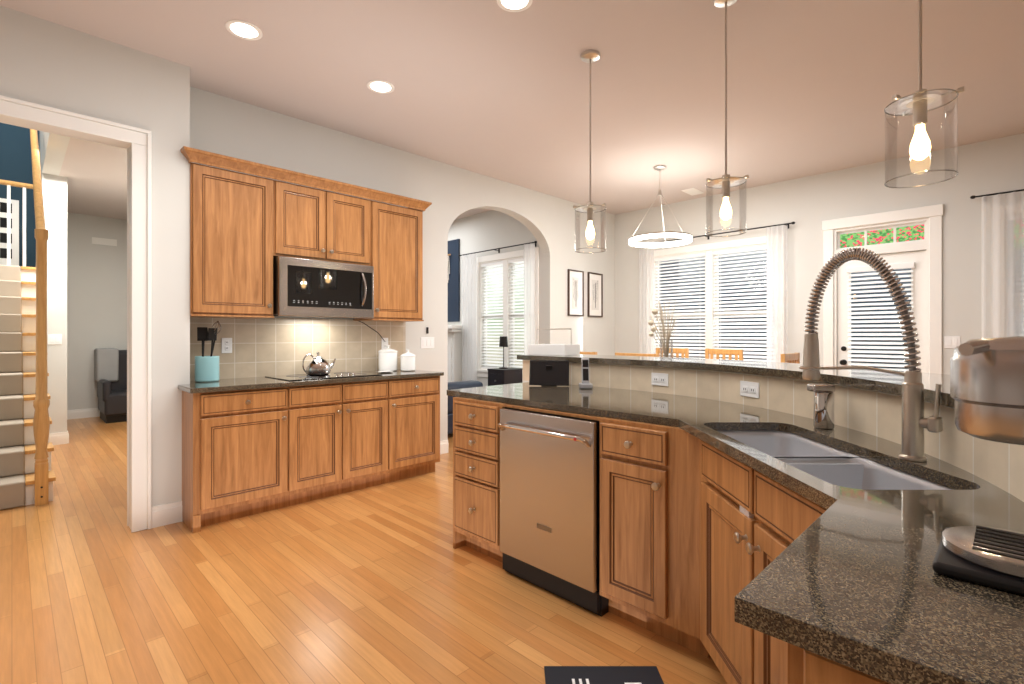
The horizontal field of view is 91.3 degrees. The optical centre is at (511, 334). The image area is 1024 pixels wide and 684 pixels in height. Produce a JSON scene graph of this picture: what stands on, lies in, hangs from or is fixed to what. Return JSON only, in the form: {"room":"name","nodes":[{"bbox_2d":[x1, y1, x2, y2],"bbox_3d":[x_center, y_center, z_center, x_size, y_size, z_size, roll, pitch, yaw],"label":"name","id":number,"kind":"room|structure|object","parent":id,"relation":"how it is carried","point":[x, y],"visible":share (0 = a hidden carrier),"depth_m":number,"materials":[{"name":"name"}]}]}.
{"room":"kitchen","nodes":[
{"label":"kitchen","id":0,"kind":"room"},
{"bbox_2d":[0,123,37,332],"bbox_3d":[-6.417,-1.550,5.703,1.490,5.600,0.140,0,0,-45],"label":"wall","id":1,"kind":"structure","parent":0,"point":[15,156],"depth_m":6.06,"materials":[{"name":"paint"}]},
{"bbox_2d":[38,131,69,432],"bbox_3d":[-4.653,-1.550,5.141,0.210,5.600,5.950,0,0,-45],"label":"wall","id":2,"kind":"structure","parent":0,"point":[54,188],"depth_m":5.69,"materials":[{"name":"paint"}]},
{"bbox_2d":[48,334,61,344],"bbox_3d":[-5.198,0.050,5.685,0.118,0.116,0.009,0,0,-45],"label":"outlet","id":3,"kind":"object","parent":2,"relation":"attached to","point":[53,339],"depth_m":5.68,"materials":[{"name":"white plastic"}]},
{"bbox_2d":[60,430,68,443],"bbox_3d":[-5.893,1.183,6.541,0.016,0.135,2.216,0,0,-45],"label":"baseboard","id":4,"kind":"structure","parent":2,"relation":"attached to","point":[65,435],"depth_m":5.75,"materials":[{"name":"white"}]},
{"bbox_2d":[0,5,189,506],"bbox_3d":[-4.011,-0.285,1.787,4.855,3.070,0.300,0,0,-45],"label":"wall","id":5,"kind":"structure","parent":0,"point":[49,63],"depth_m":3.26,"materials":[{"name":"paint"}]},
{"bbox_2d":[0,95,150,532],"bbox_3d":[-2.860,-0.033,2.817,1.332,2.566,0.188,0,0,-45],"label":"door frame","id":6,"kind":"structure","parent":5,"relation":"attached to","point":[135,142],"depth_m":3.18,"materials":[{"name":"white wood"}]},
{"bbox_2d":[67,212,126,409],"bbox_3d":[-7.934,-0.285,6.166,5.500,3.070,0.140,0,0,-45],"label":"wall","id":7,"kind":"structure","parent":0,"point":[96,295],"depth_m":7.61,"materials":[{"name":"paint"}]},
{"bbox_2d":[67,408,99,419],"bbox_3d":[-6.312,1.183,7.677,0.990,0.135,0.016,0,0,-45],"label":"baseboard","id":8,"kind":"structure","parent":7,"relation":"attached to","point":[92,412],"depth_m":7.53,"materials":[{"name":"white"}]},
{"bbox_2d":[92,237,116,245],"bbox_3d":[-6.281,-1.440,7.709,0.300,0.100,0.013,0,0,-45],"label":"air vent","id":9,"kind":"object","parent":7,"relation":"in","point":[105,241],"visible":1,"depth_m":7.70,"materials":[{"name":"white metal"}]},
{"bbox_2d":[0,417,726,683],"bbox_3d":[-0.990,1.250,4.879,13.500,0.001,14.700,0,0,-45],"label":"floor","id":10,"kind":"structure","parent":0,"point":[386,583],"depth_m":2.35,"materials":[{"name":"brown wood"}]},
{"bbox_2d":[0,129,55,509],"bbox_3d":[-5.164,-0.554,4.454,1.475,3.608,3.524,0,0,-45],"label":"staircase","id":11,"kind":"structure","parent":10,"relation":"on","point":[27,475],"depth_m":4.16,"materials":[{"name":"wood"}]},
{"bbox_2d":[94,348,126,422],"bbox_3d":[-5.837,0.725,7.513,0.610,1.050,0.880,0,0,-45],"label":"armchair","id":12,"kind":"object","parent":10,"relation":"on","point":[110,371],"visible":0.52,"depth_m":7.37,"materials":[{"name":"grey leather"}]},
{"bbox_2d":[182,386,289,532],"bbox_3d":[-2.011,0.808,3.567,0.583,0.885,0.608,0,0,-45],"label":"base cabinet","id":13,"kind":"object","parent":10,"relation":"on","point":[269,423],"depth_m":3.33,"materials":[{"name":"brown wood"}]},
{"bbox_2d":[178,370,443,393],"bbox_3d":[-1.530,0.349,4.030,1.967,0.033,0.633,0,0,-45],"label":"countertop","id":14,"kind":"structure","parent":13,"relation":"on","point":[216,387],"depth_m":3.66,"materials":[{"name":"black stone"}]},
{"bbox_2d":[195,321,220,381],"bbox_3d":[-2.181,0.113,3.589,0.165,0.436,0.153,0,0,-45],"label":"utensil crock","id":15,"kind":"object","parent":14,"relation":"on","point":[207,369],"visible":1,"depth_m":3.56,"materials":[{"name":"green ceramic"}]},
{"bbox_2d":[262,370,381,381],"bbox_3d":[-1.520,0.321,4.066,0.761,0.024,0.500,0,0,-45],"label":"cooktop","id":16,"kind":"object","parent":14,"relation":"in","point":[291,375],"depth_m":4.03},
{"bbox_2d":[302,352,335,374],"bbox_3d":[-1.596,0.231,4.146,0.286,0.190,0.204,0,0,-45],"label":"kettle","id":17,"kind":"object","parent":16,"relation":"on","point":[317,365],"visible":1,"depth_m":4.07,"materials":[{"name":"silver metal"}]},
{"bbox_2d":[378,345,397,370],"bbox_3d":[-1.153,0.211,4.646,0.177,0.240,0.177,0,0,-45],"label":"canister","id":18,"kind":"object","parent":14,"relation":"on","point":[387,358],"visible":0.94,"depth_m":4.58,"materials":[{"name":"white ceramic"}]},
{"bbox_2d":[400,349,415,370],"bbox_3d":[-0.965,0.232,4.642,0.141,0.200,0.141,0,0,-45],"label":"canister","id":19,"kind":"object","parent":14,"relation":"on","point":[407,361],"visible":1,"depth_m":4.58,"materials":[{"name":"white ceramic"}]},
{"bbox_2d":[290,382,389,505],"bbox_3d":[-1.518,0.808,4.060,0.811,0.885,0.608,0,0,-45],"label":"base cabinet","id":20,"kind":"object","parent":10,"relation":"on","point":[340,432],"depth_m":3.83,"materials":[{"name":"brown wood"}]},
{"bbox_2d":[390,378,439,481],"bbox_3d":[-1.041,0.808,4.536,0.538,0.885,0.608,0,0,-45],"label":"base cabinet","id":21,"kind":"object","parent":10,"relation":"on","point":[414,402],"depth_m":4.32,"materials":[{"name":"brown wood"}]},
{"bbox_2d":[448,325,461,381],"bbox_3d":[-1.468,0.550,8.149,0.450,1.400,1.740,0,0,-45],"label":"fireplace","id":22,"kind":"object","parent":10,"relation":"on","point":[454,353],"visible":0.23,"depth_m":7.70,"materials":[{"name":"white"}]},
{"bbox_2d":[448,380,482,433],"bbox_3d":[-1.389,0.730,6.834,0.940,0.920,2.070,0,0,-45],"label":"sofa","id":23,"kind":"object","parent":10,"relation":"on","point":[462,384],"depth_m":6.06,"materials":[{"name":"fabric"}]},
{"bbox_2d":[487,368,522,385],"bbox_3d":[-0.098,0.850,6.691,0.366,0.800,0.330,0,0,-45],"label":"side table","id":24,"kind":"object","parent":10,"relation":"on","point":[497,376],"visible":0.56,"depth_m":6.57,"materials":[{"name":"black wood"}]},
{"bbox_2d":[499,336,507,368],"bbox_3d":[-0.113,0.234,6.703,0.120,0.430,0.120,0,0,-45],"label":"table lamp","id":25,"kind":"object","parent":24,"relation":"on","point":[503,342],"visible":0.98,"depth_m":6.66,"materials":[{"name":"black"}]},
{"bbox_2d":[580,352,596,354],"bbox_3d":[0.804,0.708,5.160,0.425,1.085,0.440,0,0,-45],"label":"dining chair","id":26,"kind":"object","parent":10,"relation":"on","point":[592,353],"visible":0.06,"depth_m":4.90,"materials":[{"name":"brown wood"}]},
{"bbox_2d":[544,666,663,683],"bbox_3d":[0.330,1.243,1.460,0.420,0.012,0.820,0,0,0],"label":"kitchen mat","id":27,"kind":"object","parent":10,"relation":"on","point":[602,675],"visible":1,"depth_m":1.82,"materials":[{"name":"black plastic"}]},
{"bbox_2d":[615,353,658,356],"bbox_3d":[1.271,0.708,4.693,0.425,1.085,0.440,0,0,-45],"label":"dining chair","id":28,"kind":"object","parent":10,"relation":"on","point":[636,354],"visible":0.1,"depth_m":4.54,"materials":[{"name":"brown wood"}]},
{"bbox_2d":[656,348,688,357],"bbox_3d":[1.911,0.708,6.267,0.425,1.085,0.440,0,0,-45],"label":"dining chair","id":29,"kind":"object","parent":10,"relation":"on","point":[677,351],"visible":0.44,"depth_m":6.34,"materials":[{"name":"brown wood"}]},
{"bbox_2d":[705,349,742,359],"bbox_3d":[2.378,0.708,5.800,0.425,1.085,0.440,0,0,-45],"label":"dining chair","id":30,"kind":"object","parent":10,"relation":"on","point":[729,352],"visible":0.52,"depth_m":5.93,"materials":[{"name":"brown wood"}]},
{"bbox_2d":[447,355,1023,683],"bbox_3d":[0.447,0.715,2.091,2.570,1.071,2.844,0,0,-45],"label":"kitchen island","id":31,"kind":"object","parent":10,"relation":"on","point":[742,522],"depth_m":1.69,"materials":[{"name":"wood"}]},
{"bbox_2d":[529,360,568,385],"bbox_3d":[0.245,0.250,3.294,0.260,0.164,0.086,0,0,7],"label":"tablet","id":32,"kind":"object","parent":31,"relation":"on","point":[548,372],"visible":0.98,"depth_m":3.28,"materials":[{"name":"black"}]},
{"bbox_2d":[528,328,579,355],"bbox_3d":[0.311,0.049,3.733,0.320,0.194,0.220,0,0,37],"label":"tray","id":33,"kind":"object","parent":31,"relation":"on","point":[554,349],"visible":1,"depth_m":3.65,"materials":[{"name":"white plastic"}]},
{"bbox_2d":[579,358,592,388],"bbox_3d":[0.460,0.238,3.123,0.080,0.187,0.089,0,0,3],"label":"cordless phone","id":34,"kind":"object","parent":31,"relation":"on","point":[585,384],"visible":1,"depth_m":3.12,"materials":[{"name":"silver metal"}]},
{"bbox_2d":[648,300,675,358],"bbox_3d":[0.938,-0.034,3.080,0.255,0.358,0.213,0,0,-45],"label":"vase","id":35,"kind":"object","parent":31,"relation":"on","point":[666,351],"visible":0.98,"depth_m":3.06,"materials":[{"name":"clear glass"}]},
{"bbox_2d":[807,384,834,428],"bbox_3d":[1.107,0.254,1.792,0.083,0.155,0.083,0,0,-45],"label":"soap dispenser","id":36,"kind":"object","parent":31,"relation":"on","point":[823,406],"visible":1,"depth_m":1.77,"materials":[{"name":"silver metal"}]},
{"bbox_2d":[799,247,942,461],"bbox_3d":[0.990,0.042,1.402,0.326,0.579,0.064,0,0,39],"label":"faucet","id":37,"kind":"object","parent":31,"relation":"on","point":[915,422],"visible":1,"depth_m":1.34,"materials":[{"name":"silver metal"}]},
{"bbox_2d":[932,336,1023,594],"bbox_3d":[0.710,0.167,0.704,0.191,0.330,0.167,0,0,-45],"label":"coffee maker","id":38,"kind":"object","parent":31,"relation":"on","point":[987,385],"visible":1,"depth_m":0.68,"materials":[{"name":"silver metal"}]},
{"bbox_2d":[781,353,799,363],"bbox_3d":[2.392,0.708,4.679,0.440,1.085,0.425,0,0,-45],"label":"dining chair","id":39,"kind":"object","parent":10,"relation":"on","point":[791,358],"visible":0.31,"depth_m":4.51,"materials":[{"name":"brown wood"}]},
{"bbox_2d":[190,86,614,440],"bbox_3d":[-0.475,-0.285,5.641,5.875,3.070,0.150,0,0,-45],"label":"wall","id":40,"kind":"structure","parent":0,"point":[225,126],"depth_m":5.21,"materials":[{"name":"paint"}]},
{"bbox_2d":[186,158,277,317],"bbox_3d":[-2.092,-0.655,3.680,0.537,1.028,0.333,0,0,-45],"label":"upper cabinet","id":41,"kind":"object","parent":40,"relation":"attached to","point":[234,215],"depth_m":3.56,"materials":[{"name":"brown wood"}]},
{"bbox_2d":[278,178,369,261],"bbox_3d":[-1.617,-0.885,4.155,0.807,0.570,0.333,0,0,-45],"label":"upper cabinet","id":42,"kind":"object","parent":40,"relation":"attached to","point":[318,223],"depth_m":4.02,"materials":[{"name":"brown wood"}]},
{"bbox_2d":[274,254,377,317],"bbox_3d":[-1.574,-0.370,4.114,0.780,0.434,0.448,0,0,-45],"label":"microwave","id":43,"kind":"object","parent":40,"relation":"attached to","point":[305,286],"depth_m":3.96,"materials":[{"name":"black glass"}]},
{"bbox_2d":[350,198,424,321],"bbox_3d":[-1.140,-0.655,4.632,0.542,1.028,0.333,0,0,-45],"label":"upper cabinet","id":44,"kind":"object","parent":40,"relation":"attached to","point":[396,232],"depth_m":4.52,"materials":[{"name":"brown wood"}]},
{"bbox_2d":[421,327,433,348],"bbox_3d":[-0.864,0.029,5.135,0.165,0.218,0.016,0,0,-45],"label":"light switch","id":45,"kind":"object","parent":40,"relation":"attached to","point":[428,342],"depth_m":5.13,"materials":[{"name":"white plastic"}]},
{"bbox_2d":[440,440,448,453],"bbox_3d":[-0.869,1.183,5.130,0.535,0.135,0.016,0,0,-45],"label":"baseboard","id":46,"kind":"structure","parent":40,"relation":"attached to","point":[444,445],"depth_m":5.28,"materials":[{"name":"white"}]},
{"bbox_2d":[568,269,583,315],"bbox_3d":[0.877,-0.575,6.868,0.335,0.630,0.025,0,0,-45],"label":"framed picture","id":47,"kind":"object","parent":40,"relation":"attached to","point":[576,293],"depth_m":6.86,"materials":[{"name":"brown"}]},
{"bbox_2d":[587,272,602,316],"bbox_3d":[1.197,-0.575,7.189,0.340,0.630,0.025,0,0,-45],"label":"framed picture","id":48,"kind":"object","parent":40,"relation":"attached to","point":[594,280],"depth_m":7.18,"materials":[{"name":"brown"}]},
{"bbox_2d":[448,210,540,385],"bbox_3d":[-1.542,-0.285,8.641,0.140,3.070,5.600,0,0,-45],"label":"wall","id":49,"kind":"structure","parent":0,"point":[489,230],"depth_m":7.35,"materials":[{"name":"paint"}]},
{"bbox_2d":[448,239,459,321],"bbox_3d":[-1.334,-0.855,8.282,0.072,1.290,1.400,0,0,-45],"label":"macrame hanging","id":50,"kind":"object","parent":49,"relation":"attached to","point":[453,281],"visible":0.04,"depth_m":7.86,"materials":[{"name":"blue fabric"}]},
{"bbox_2d":[458,241,536,380],"bbox_3d":[-0.226,-0.005,7.142,0.120,2.470,1.620,0,0,-45],"label":"curtain","id":51,"kind":"object","parent":49,"relation":"hanging from","point":[469,285],"visible":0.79,"depth_m":7.43,"materials":[{"name":"white fabric"}]},
{"bbox_2d":[476,247,538,379],"bbox_3d":[-0.069,-0.273,7.122,0.165,1.785,1.320,0,0,-45],"label":"window","id":52,"kind":"structure","parent":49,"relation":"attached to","point":[508,261],"depth_m":7.17,"materials":[{"name":"white"}]},
{"bbox_2d":[0,0,1023,219],"bbox_3d":[-2.019,-3.085,3.751,10.730,2.530,14.840,0,0,-45],"label":"ceiling","id":53,"kind":"structure","parent":0,"point":[491,88],"depth_m":3.55,"materials":[{"name":"paint"}]},
{"bbox_2d":[225,20,262,39],"bbox_3d":[-1.598,-1.827,2.984,0.196,0.027,0.196,0,0,-45],"label":"recessed light","id":54,"kind":"object","parent":53,"relation":"in","point":[245,30],"visible":0.94,"depth_m":2.98,"materials":[{"name":"white"}]},
{"bbox_2d":[367,80,393,93],"bbox_3d":[-0.962,-1.827,3.663,0.196,0.027,0.196,0,0,-45],"label":"recessed light","id":55,"kind":"object","parent":53,"relation":"in","point":[379,86],"visible":0.96,"depth_m":3.65,"materials":[{"name":"white"}]},
{"bbox_2d":[497,0,532,11],"bbox_3d":[0.014,-1.827,2.715,0.196,0.027,0.196,0,0,-45],"label":"recessed light","id":56,"kind":"object","parent":53,"relation":"in","point":[514,5],"visible":1,"depth_m":2.75,"materials":[{"name":"white"}]},
{"bbox_2d":[573,50,605,252],"bbox_3d":[0.515,-1.183,3.249,0.209,1.271,0.218,0,0,-45],"label":"pendant light","id":57,"kind":"object","parent":53,"relation":"hanging from","point":[590,57],"visible":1,"depth_m":3.25,"materials":[{"name":"clear glass"}]},
{"bbox_2d":[628,165,692,247],"bbox_3d":[1.598,-1.409,5.402,0.666,0.819,0.666,0,0,-45],"label":"ring chandelier","id":58,"kind":"object","parent":53,"relation":"hanging from","point":[635,242],"visible":1,"depth_m":5.37,"materials":[{"name":"silver metal"}]},
{"bbox_2d":[681,188,703,195],"bbox_3d":[2.291,-1.814,6.336,0.300,0.010,0.160,0,0,-45],"label":"ceiling vent","id":59,"kind":"object","parent":53,"relation":"in","point":[692,191],"visible":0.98,"depth_m":6.31,"materials":[{"name":"white metal"}]},
{"bbox_2d":[706,0,748,236],"bbox_3d":[1.158,-1.183,2.690,0.209,1.271,0.218,0,0,-45],"label":"pendant light","id":60,"kind":"object","parent":53,"relation":"hanging from","point":[726,181],"visible":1,"depth_m":2.69,"materials":[{"name":"clear glass"}]},
{"bbox_2d":[884,0,963,187],"bbox_3d":[1.448,-1.183,1.764,0.209,1.271,0.218,0,0,-45],"label":"pendant light","id":61,"kind":"object","parent":53,"relation":"hanging from","point":[920,100],"visible":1,"depth_m":1.76,"materials":[{"name":"clear glass"}]},
{"bbox_2d":[615,133,1023,374],"bbox_3d":[4.239,-0.285,4.982,0.140,3.070,7.450,0,0,-45],"label":"wall","id":62,"kind":"structure","parent":0,"point":[807,205],"depth_m":5.50,"materials":[{"name":"paint"}]},
{"bbox_2d":[654,236,765,361],"bbox_3d":[2.604,-0.268,6.571,0.165,1.855,1.860,0,0,-45],"label":"window","id":63,"kind":"structure","parent":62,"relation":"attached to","point":[709,253],"depth_m":6.53,"materials":[{"name":"white"}]},
{"bbox_2d":[639,222,794,361],"bbox_3d":[2.531,-0.040,6.505,0.120,2.540,2.100,0,0,-45],"label":"curtain","id":64,"kind":"object","parent":62,"relation":"hanging from","point":[776,292],"visible":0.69,"depth_m":5.94,"materials":[{"name":"white fabric"}]},
{"bbox_2d":[822,204,942,373],"bbox_3d":[3.892,-0.015,5.292,0.152,2.530,1.030,0,0,-45],"label":"door","id":65,"kind":"structure","parent":62,"relation":"in","point":[922,259],"depth_m":5.23,"materials":[{"name":"white wood"}]},
{"bbox_2d":[944,336,959,347],"bbox_3d":[4.268,0.070,4.847,0.009,0.116,0.118,0,0,-45],"label":"light switch","id":66,"kind":"object","parent":62,"relation":"attached to","point":[949,341],"depth_m":4.85,"materials":[{"name":"white plastic"}]},
{"bbox_2d":[970,189,1023,338],"bbox_3d":[5.017,-0.040,4.020,0.120,2.540,1.970,0,0,-45],"label":"curtain","id":67,"kind":"object","parent":62,"relation":"hanging from","point":[1002,264],"visible":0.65,"depth_m":4.54,"materials":[{"name":"white fabric"}]},
{"label":"outside","id":68,"kind":"structure","parent":0,"visible":0},
{"bbox_2d":[487,262,523,365],"bbox_3d":[-0.689,-0.750,9.458,0.001,5.000,5.450,0,0,-45],"label":"window blinds","id":69,"kind":"structure","parent":68,"point":[502,309],"depth_m":8.99,"materials":[{"name":"white plastic"}]},
{"bbox_2d":[679,250,910,368],"bbox_3d":[5.515,-0.750,6.364,0.001,5.000,7.200,0,0,-45],"label":"window blinds","id":70,"kind":"structure","parent":68,"point":[765,306],"depth_m":8.00,"materials":[{"name":"white plastic"}]},
{"bbox_2d":[840,224,923,247],"bbox_3d":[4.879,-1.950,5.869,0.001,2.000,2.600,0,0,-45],"label":"shrub","id":71,"kind":"object","parent":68,"point":[880,239],"depth_m":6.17,"materials":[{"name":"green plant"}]}
]}

